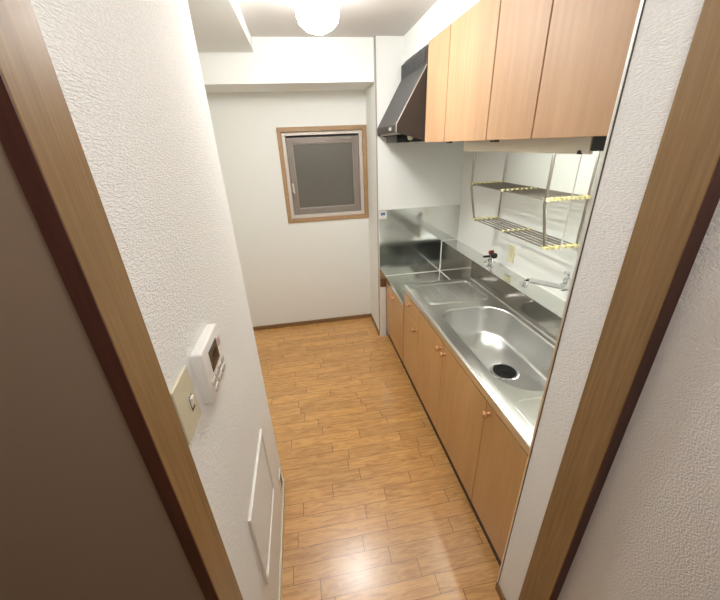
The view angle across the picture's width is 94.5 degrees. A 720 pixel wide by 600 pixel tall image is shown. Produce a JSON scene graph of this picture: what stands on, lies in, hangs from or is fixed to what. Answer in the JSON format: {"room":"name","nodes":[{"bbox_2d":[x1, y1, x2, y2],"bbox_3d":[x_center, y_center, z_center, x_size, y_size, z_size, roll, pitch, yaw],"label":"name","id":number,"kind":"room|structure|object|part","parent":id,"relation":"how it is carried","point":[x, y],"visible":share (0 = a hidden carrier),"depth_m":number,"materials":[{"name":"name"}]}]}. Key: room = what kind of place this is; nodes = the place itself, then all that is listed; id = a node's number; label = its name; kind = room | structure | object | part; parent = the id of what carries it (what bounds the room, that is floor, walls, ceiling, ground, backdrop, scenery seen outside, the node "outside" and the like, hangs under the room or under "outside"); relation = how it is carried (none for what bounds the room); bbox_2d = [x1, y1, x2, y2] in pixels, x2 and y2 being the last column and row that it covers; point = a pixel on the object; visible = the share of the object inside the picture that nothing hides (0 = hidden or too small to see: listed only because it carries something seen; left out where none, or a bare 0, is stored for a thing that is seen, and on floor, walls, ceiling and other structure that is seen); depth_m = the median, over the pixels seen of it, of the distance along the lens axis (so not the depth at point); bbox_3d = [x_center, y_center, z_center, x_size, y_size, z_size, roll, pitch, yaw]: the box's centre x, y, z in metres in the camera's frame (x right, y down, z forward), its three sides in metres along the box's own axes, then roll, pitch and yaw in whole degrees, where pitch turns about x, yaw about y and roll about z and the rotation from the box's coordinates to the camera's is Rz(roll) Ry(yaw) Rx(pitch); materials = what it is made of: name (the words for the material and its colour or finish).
{"room":"kitchen","nodes":[
{"label":"kitchen","id":0,"kind":"room"},
{"bbox_2d":[0,141,204,599],"bbox_3d":[-1.042,0.401,0.535,1.410,2.500,0.078,-6,25,-8],"label":"door","id":1,"kind":"structure","parent":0,"point":[83,516],"depth_m":0.54,"materials":[{"name":"brown paint"}]},
{"bbox_2d":[206,90,370,326],"bbox_3d":[-0.825,-0.877,3.249,1.856,2.500,0.160,-6,25,-8],"label":"wall","id":2,"kind":"structure","parent":0,"point":[303,271],"depth_m":3.25,"materials":[{"name":"white paint"}]},
{"bbox_2d":[253,314,370,330],"bbox_3d":[-0.779,0.273,3.690,1.824,0.042,0.012,-6,25,-8],"label":"baseboard","id":3,"kind":"structure","parent":2,"relation":"attached to","point":[362,315],"depth_m":3.72,"materials":[{"name":"brown wood"}]},
{"bbox_2d":[276,125,368,222],"bbox_3d":[-0.331,-1.185,3.166,0.796,0.828,0.122,-6,25,-8],"label":"window","id":4,"kind":"structure","parent":2,"relation":"in","point":[327,176],"depth_m":3.15,"materials":[{"name":"brown wood"}]},
{"bbox_3d":[-0.333,-1.185,3.184,0.660,0.678,0.040,-6,25,-8],"label":"sash","id":5,"kind":"part","parent":4,"relation":"part of","materials":[{"name":"metal"}]},
{"bbox_3d":[-0.333,-1.187,3.183,0.568,0.590,0.006,-6,25,-8],"label":"pane","id":6,"kind":"part","parent":4,"relation":"part of","materials":[{"name":"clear glass"}]},
{"bbox_2d":[237,0,437,37],"bbox_3d":[-0.196,-0.953,0.307,3.300,0.080,5.800,-6,25,-8],"label":"ceiling","id":7,"kind":"structure","parent":0,"point":[263,18],"depth_m":2.02,"materials":[{"name":"white paint"}]},
{"bbox_2d":[187,0,253,52],"bbox_3d":[-1.094,-1.406,1.556,0.972,0.088,1.545,-6,25,-8],"label":"beam","id":8,"kind":"structure","parent":7,"relation":"attached to","point":[218,25],"depth_m":1.84,"materials":[{"name":"white paint"}]},
{"bbox_2d":[198,37,373,92],"bbox_3d":[-0.833,-1.768,2.525,1.830,0.274,0.400,-6,25,-8],"label":"beam","id":9,"kind":"structure","parent":7,"relation":"attached to","point":[276,64],"depth_m":2.40,"materials":[{"name":"white paint"}]},
{"bbox_2d":[294,0,339,34],"bbox_3d":[-0.201,-1.378,1.562,0.216,0.210,0.216,-6,25,-8],"label":"ceiling lamp","id":10,"kind":"object","parent":7,"relation":"attached to","point":[317,17],"visible":1,"depth_m":1.52,"materials":[{"name":"white plastic"}]},
{"bbox_3d":[-0.201,-1.382,1.560,0.216,0.132,0.216,-6,25,-8],"label":"lamp shade","id":11,"kind":"part","parent":10,"relation":"part of","materials":[{"name":"white"}]},
{"bbox_2d":[403,0,479,62],"bbox_3d":[0.779,-1.418,1.502,0.552,0.164,2.208,-6,25,-8],"label":"beam","id":12,"kind":"structure","parent":7,"relation":"attached to","point":[442,13],"depth_m":1.93,"materials":[{"name":"white paint"}]},
{"bbox_2d":[30,0,703,599],"bbox_3d":[0.056,0.083,1.118,2.800,2.500,0.855,-6,25,-8],"label":"wall","id":13,"kind":"structure","parent":0,"point":[129,73],"depth_m":0.75,"materials":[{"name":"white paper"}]},
{"bbox_2d":[170,366,200,444],"bbox_3d":[-0.355,0.215,0.687,0.013,0.132,0.091,-6,25,-8],"label":"light switch","id":14,"kind":"object","parent":13,"relation":"attached to","point":[182,393],"visible":1,"depth_m":0.68,"materials":[{"name":"beige plastic"}]},
{"bbox_2d":[190,324,225,403],"bbox_3d":[-0.376,0.156,0.837,0.030,0.140,0.154,-6,25,-8],"label":"controller","id":15,"kind":"object","parent":13,"relation":"attached to","point":[207,358],"visible":1,"depth_m":0.80,"materials":[{"name":"white plastic"}]},
{"bbox_2d":[248,429,274,583],"bbox_3d":[-0.383,0.801,1.326,0.010,0.373,0.391,-6,25,-8],"label":"access hatch","id":16,"kind":"object","parent":13,"relation":"attached to","point":[260,518],"visible":1,"depth_m":1.29,"materials":[{"name":"white plastic"}]},
{"bbox_3d":[-0.386,0.801,1.325,0.004,0.339,0.357,-6,25,-8],"label":"hatch door","id":17,"kind":"part","parent":16,"relation":"part of","materials":[{"name":"white plastic"}]},
{"bbox_2d":[278,468,282,493],"bbox_3d":[-0.433,0.990,1.821,0.008,0.120,0.070,-6,25,-8],"label":"outlet","id":18,"kind":"object","parent":13,"relation":"attached to","point":[280,475],"visible":1,"depth_m":1.81,"materials":[{"name":"white plastic"}]},
{"bbox_2d":[278,479,285,599],"bbox_3d":[-0.520,1.255,1.557,0.307,0.050,0.852,-6,25,-8],"label":"baseboard","id":19,"kind":"structure","parent":13,"relation":"attached to","point":[284,484],"depth_m":1.63,"materials":[{"name":"beige plastic"}]},
{"bbox_2d":[495,582,505,599],"bbox_3d":[0.612,1.282,1.403,0.007,0.045,0.139,-6,25,-8],"label":"baseboard","id":20,"kind":"structure","parent":13,"relation":"attached to","point":[497,587],"depth_m":1.44,"materials":[{"name":"brown wood"}]},
{"bbox_2d":[497,0,645,582],"bbox_3d":[0.561,0.141,0.948,0.012,2.500,0.007,-6,25,-8],"label":"trim","id":21,"kind":"structure","parent":13,"relation":"attached to","point":[641,1],"depth_m":0.81,"materials":[{"name":"silver metal"}]},
{"bbox_2d":[254,317,499,599],"bbox_3d":[-0.098,1.383,1.399,3.300,0.080,5.800,-6,25,-8],"label":"floor","id":22,"kind":"structure","parent":0,"point":[376,508],"depth_m":1.97,"materials":[{"name":"brown wood"}]},
{"bbox_2d":[380,287,385,336],"bbox_3d":[0.233,0.121,3.322,0.052,0.552,0.027,-6,25,-8],"label":"board","id":23,"kind":"object","parent":22,"relation":"on","point":[382,289],"visible":1,"depth_m":3.30,"materials":[{"name":"white plastic"}]},
{"bbox_2d":[380,277,385,286],"bbox_3d":[0.221,-0.170,3.186,0.052,0.088,0.027,-6,25,-8],"label":"block","id":24,"kind":"object","parent":23,"relation":"on","point":[382,280],"visible":1,"depth_m":3.17,"materials":[{"name":"brown wood"}]},
{"bbox_2d":[386,281,404,368],"bbox_3d":[0.558,0.186,3.075,0.570,0.618,0.570,-6,25,-8],"label":"base cabinet","id":25,"kind":"object","parent":22,"relation":"on","point":[395,309],"visible":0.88,"depth_m":2.97,"materials":[{"name":"brown wood"}]},
{"bbox_3d":[0.293,0.114,3.155,0.018,0.529,0.274,-6,25,-8],"label":"door","id":26,"kind":"part","parent":25,"relation":"part of","materials":[{"name":"brown wood"}]},
{"bbox_3d":[0.342,0.231,2.899,0.018,0.529,0.290,-6,25,-8],"label":"door","id":27,"kind":"part","parent":25,"relation":"part of","materials":[{"name":"brown wood"}]},
{"bbox_2d":[385,271,448,305],"bbox_3d":[0.560,-0.116,2.945,0.543,0.035,0.604,-6,25,-8],"label":"countertop","id":28,"kind":"structure","parent":25,"relation":"on","point":[396,282],"depth_m":3.06,"materials":[{"name":"silver metal"}]},
{"bbox_2d":[403,292,527,565],"bbox_3d":[0.740,0.569,2.064,0.570,0.766,1.574,-6,25,-8],"label":"base cabinet","id":29,"kind":"object","parent":22,"relation":"on","point":[488,462],"visible":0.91,"depth_m":1.71,"materials":[{"name":"brown wood"}]},
{"bbox_3d":[0.398,0.361,2.592,0.018,0.549,0.342,-6,25,-8],"label":"door","id":30,"kind":"part","parent":29,"relation":"part of","materials":[{"name":"brown wood"}]},
{"bbox_3d":[0.386,0.055,2.449,0.018,0.118,0.342,-6,25,-8],"label":"drawer","id":31,"kind":"part","parent":29,"relation":"part of","materials":[{"name":"brown wood"}]},
{"bbox_3d":[0.461,0.463,2.223,0.018,0.672,0.416,-6,25,-8],"label":"door","id":32,"kind":"part","parent":29,"relation":"part of","materials":[{"name":"brown wood"}]},
{"bbox_3d":[0.466,0.309,1.881,0.034,0.034,0.035,-6,25,-8],"label":"knob","id":33,"kind":"part","parent":29,"relation":"part of","materials":[{"name":"brown wood"}]},
{"bbox_3d":[0.537,0.649,1.819,0.018,0.672,0.478,-6,25,-8],"label":"door","id":34,"kind":"part","parent":29,"relation":"part of","materials":[{"name":"brown wood"}]},
{"bbox_2d":[404,278,555,454],"bbox_3d":[0.741,0.259,1.930,0.545,0.192,1.588,-6,25,-8],"label":"sink","id":35,"kind":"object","parent":29,"relation":"on","point":[508,359],"depth_m":1.94,"materials":[{"name":"silver metal"}]},
{"bbox_2d":[442,306,554,390],"bbox_3d":[0.783,0.300,1.844,0.430,0.188,0.820,-6,25,-8],"label":"basin","id":36,"kind":"object","parent":35,"relation":"in","point":[515,355],"depth_m":1.98,"materials":[{"name":"silver metal"}]},
{"bbox_3d":[0.547,0.498,1.447,0.034,0.034,0.035,-6,25,-8],"label":"knob","id":37,"kind":"part","parent":29,"relation":"part of","materials":[{"name":"brown wood"}]},
{"bbox_3d":[0.606,0.815,1.458,0.018,0.672,0.322,-6,25,-8],"label":"door","id":38,"kind":"part","parent":29,"relation":"part of","materials":[{"name":"brown wood"}]},
{"bbox_2d":[439,239,565,341],"bbox_3d":[1.044,0.317,2.346,0.162,0.961,2.198,-6,25,-8],"label":"backsplash","id":39,"kind":"structure","parent":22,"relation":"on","point":[542,308],"depth_m":2.21,"materials":[{"name":"silver metal"}]},
{"bbox_2d":[483,250,497,266],"bbox_3d":[0.934,-0.295,2.399,0.086,0.122,0.075,-6,25,-8],"label":"tap","id":40,"kind":"object","parent":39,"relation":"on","point":[492,256],"visible":1,"depth_m":2.40,"materials":[{"name":"silver metal"}]},
{"bbox_3d":[0.956,-0.315,2.373,0.042,0.044,0.037,-6,25,-8],"label":"handle","id":41,"kind":"part","parent":40,"relation":"part of","materials":[{"name":"black plastic"}]},
{"bbox_2d":[365,36,464,334],"bbox_3d":[0.581,-0.935,3.248,0.964,2.500,0.590,-6,25,-8],"label":"wall","id":42,"kind":"structure","parent":0,"point":[410,174],"depth_m":2.83,"materials":[{"name":"white paint"}]},
{"bbox_2d":[370,313,379,335],"bbox_3d":[0.161,0.262,3.629,0.010,0.042,0.430,-6,25,-8],"label":"baseboard","id":43,"kind":"structure","parent":42,"relation":"attached to","point":[372,318],"depth_m":3.59,"materials":[{"name":"brown wood"}]},
{"bbox_2d":[374,36,379,331],"bbox_3d":[0.155,-0.781,2.910,0.008,2.460,0.010,-6,25,-8],"label":"trim","id":44,"kind":"structure","parent":42,"relation":"attached to","point":[374,36],"depth_m":2.76,"materials":[{"name":"metal"}]},
{"bbox_2d":[377,45,428,142],"bbox_3d":[0.547,-1.415,2.366,0.762,0.518,0.568,-6,25,-8],"label":"range hood","id":45,"kind":"object","parent":42,"relation":"attached to","point":[404,119],"visible":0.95,"depth_m":2.16,"materials":[{"name":"grey paint"}]},
{"bbox_3d":[0.191,-1.202,2.353,0.004,0.034,0.367,-6,25,-8],"label":"control panel","id":46,"kind":"part","parent":45,"relation":"part of","materials":[{"name":"paint"}]},
{"bbox_3d":[0.226,-1.198,2.406,0.038,0.010,0.547,-6,25,-8],"label":"rail","id":47,"kind":"part","parent":45,"relation":"part of","materials":[{"name":"metal"}]},
{"bbox_3d":[0.503,-1.533,2.619,0.754,0.515,0.004,-6,25,-8],"label":"panel","id":48,"kind":"part","parent":45,"relation":"part of","materials":[{"name":"paint"}]},
{"bbox_3d":[0.598,-1.301,2.115,0.754,0.515,0.004,-6,25,-8],"label":"panel","id":49,"kind":"part","parent":45,"relation":"part of","materials":[{"name":"paint"}]},
{"bbox_2d":[402,49,425,77],"bbox_3d":[0.356,-1.589,2.251,0.006,0.068,0.507,-6,25,-8],"label":"range hood","id":50,"kind":"object","parent":45,"relation":"attached to","point":[417,62],"depth_m":2.21,"materials":[{"name":"black metal"}]},
{"bbox_2d":[379,205,459,277],"bbox_3d":[0.548,-0.536,3.090,0.752,0.630,0.010,-6,25,-8],"label":"panel","id":51,"kind":"object","parent":42,"relation":"attached to","point":[410,239],"visible":1,"depth_m":3.07,"materials":[{"name":"silver metal"}]},
{"bbox_2d":[380,211,385,218],"bbox_3d":[0.202,-0.746,2.926,0.062,0.066,0.002,-6,25,-8],"label":"sticker","id":52,"kind":"object","parent":51,"relation":"attached to","point":[382,213],"visible":1,"depth_m":2.92,"materials":[{"name":"paper"}]},
{"bbox_2d":[457,151,602,299],"bbox_3d":[1.194,-0.400,2.048,0.200,2.500,2.208,-6,25,-8],"label":"wall","id":53,"kind":"structure","parent":0,"point":[527,169],"depth_m":2.11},
{"bbox_2d":[425,24,450,141],"bbox_3d":[0.721,-1.246,1.974,0.568,0.539,0.321,-6,25,-8],"label":"upper cabinet","id":54,"kind":"object","parent":53,"relation":"attached to","point":[439,46],"visible":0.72,"depth_m":1.91,"materials":[{"name":"brown wood"}]},
{"bbox_2d":[444,0,553,142],"bbox_3d":[0.816,-1.012,1.476,0.568,0.547,0.791,-6,25,-8],"label":"upper cabinet","id":55,"kind":"object","parent":53,"relation":"attached to","point":[498,47],"visible":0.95,"depth_m":1.35,"materials":[{"name":"brown wood"}]},
{"bbox_3d":[0.519,-1.053,1.581,0.020,0.539,0.465,-6,25,-8],"label":"door","id":56,"kind":"part","parent":55,"relation":"part of","materials":[{"name":"brown wood"}]},
{"bbox_3d":[0.586,-0.890,1.226,0.020,0.539,0.314,-6,25,-8],"label":"door","id":57,"kind":"part","parent":55,"relation":"part of","materials":[{"name":"brown wood"}]},
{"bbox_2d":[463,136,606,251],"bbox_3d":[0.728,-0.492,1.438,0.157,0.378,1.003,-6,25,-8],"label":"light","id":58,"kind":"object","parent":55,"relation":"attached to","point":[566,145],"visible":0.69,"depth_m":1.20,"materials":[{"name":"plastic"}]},
{"bbox_3d":[0.720,-0.324,1.141,0.005,0.325,0.005,-6,25,-8],"label":"pull cord","id":59,"kind":"part","parent":58,"relation":"part of","materials":[{"name":"white plastic"}]},
{"bbox_2d":[507,244,515,262],"bbox_3d":[1.056,-0.325,2.329,0.009,0.120,0.074,-6,25,-8],"label":"wall outlet","id":60,"kind":"object","parent":53,"relation":"attached to","point":[511,249],"visible":1,"depth_m":2.32,"materials":[{"name":"beige plastic"}]},
{"bbox_2d":[470,151,600,249],"bbox_3d":[0.941,-0.659,1.949,0.244,0.526,0.803,-6,25,-8],"label":"dish rack","id":61,"kind":"object","parent":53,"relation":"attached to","point":[547,195],"visible":0.98,"depth_m":1.84,"materials":[{"name":"silver metal"}]},
{"bbox_3d":[0.786,-0.809,2.273,0.059,0.516,0.014,-6,25,-8],"label":"post","id":62,"kind":"part","parent":61,"relation":"part of","materials":[{"name":"silver metal"}]},
{"bbox_3d":[0.990,-0.832,2.301,0.013,0.515,0.013,-6,25,-8],"label":"post","id":63,"kind":"part","parent":61,"relation":"part of","materials":[{"name":"silver metal"}]},
{"bbox_2d":[474,217,571,246],"bbox_3d":[0.967,-0.430,2.060,0.182,0.015,0.763,-6,25,-8],"label":"shelf","id":64,"kind":"object","parent":61,"relation":"attached to","point":[514,229],"depth_m":2.01,"materials":[{"name":"silver metal"}]},
{"bbox_2d":[472,182,577,199],"bbox_3d":[0.938,-0.647,1.955,0.222,0.015,0.763,-6,25,-8],"label":"shelf","id":65,"kind":"object","parent":61,"relation":"attached to","point":[534,192],"depth_m":1.88,"materials":[{"name":"silver metal"}]},
{"bbox_3d":[0.914,-0.499,1.597,0.059,0.516,0.014,-6,25,-8],"label":"post","id":66,"kind":"part","parent":61,"relation":"part of","materials":[{"name":"silver metal"}]},
{"bbox_3d":[1.118,-0.521,1.625,0.013,0.515,0.013,-6,25,-8],"label":"post","id":67,"kind":"part","parent":61,"relation":"part of","materials":[{"name":"silver metal"}]},
{"bbox_2d":[522,271,571,290],"bbox_3d":[0.987,-0.084,1.722,0.376,0.135,0.066,-8,26,-12],"label":"faucet","id":68,"kind":"object","parent":53,"relation":"attached to","point":[565,285],"visible":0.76,"depth_m":1.70,"materials":[{"name":"silver metal"}]},
{"bbox_3d":[0.949,-0.082,1.702,0.295,0.104,0.030,-11,26,-17],"label":"spout","id":69,"kind":"part","parent":68,"relation":"part of","materials":[{"name":"silver metal"}]},
{"bbox_3d":[1.069,-0.129,1.718,0.069,0.057,0.016,-21,31,-35],"label":"lever","id":70,"kind":"part","parent":68,"relation":"part of","materials":[{"name":"silver metal"}]},
{"bbox_2d":[532,0,640,138],"bbox_3d":[0.925,-0.750,0.895,0.568,0.539,0.500,-6,25,-8],"label":"upper cabinet","id":71,"kind":"object","parent":53,"relation":"attached to","point":[588,44],"visible":0.6,"depth_m":0.95,"materials":[{"name":"brown wood"}]},
{"bbox_2d":[557,200,719,599],"bbox_3d":[0.884,0.761,-0.407,0.133,2.500,2.745,-6,25,-8],"label":"wall","id":72,"kind":"structure","parent":0,"point":[652,532],"depth_m":0.66,"materials":[{"name":"white paint"}]},
{"bbox_3d":[0.076,-0.814,0.197,0.957,0.100,0.073,-6,25,-8],"label":"wall","id":73,"kind":"structure","parent":0,"visible":0},
{"bbox_2d":[0,0,719,599],"bbox_3d":[0.118,0.318,0.726,0.973,2.400,0.114,-6,25,-8],"label":"door frame","id":74,"kind":"structure","parent":73,"relation":"in","point":[39,138],"depth_m":0.56,"materials":[{"name":"brown wood"}]},
{"label":"outside","id":75,"kind":"structure","parent":0,"visible":0},
{"bbox_2d":[285,134,356,189],"bbox_3d":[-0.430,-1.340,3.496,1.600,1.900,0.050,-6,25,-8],"label":"window frame","id":76,"kind":"structure","parent":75,"point":[330,134],"depth_m":3.33,"materials":[{"name":"metal"}]}
]}

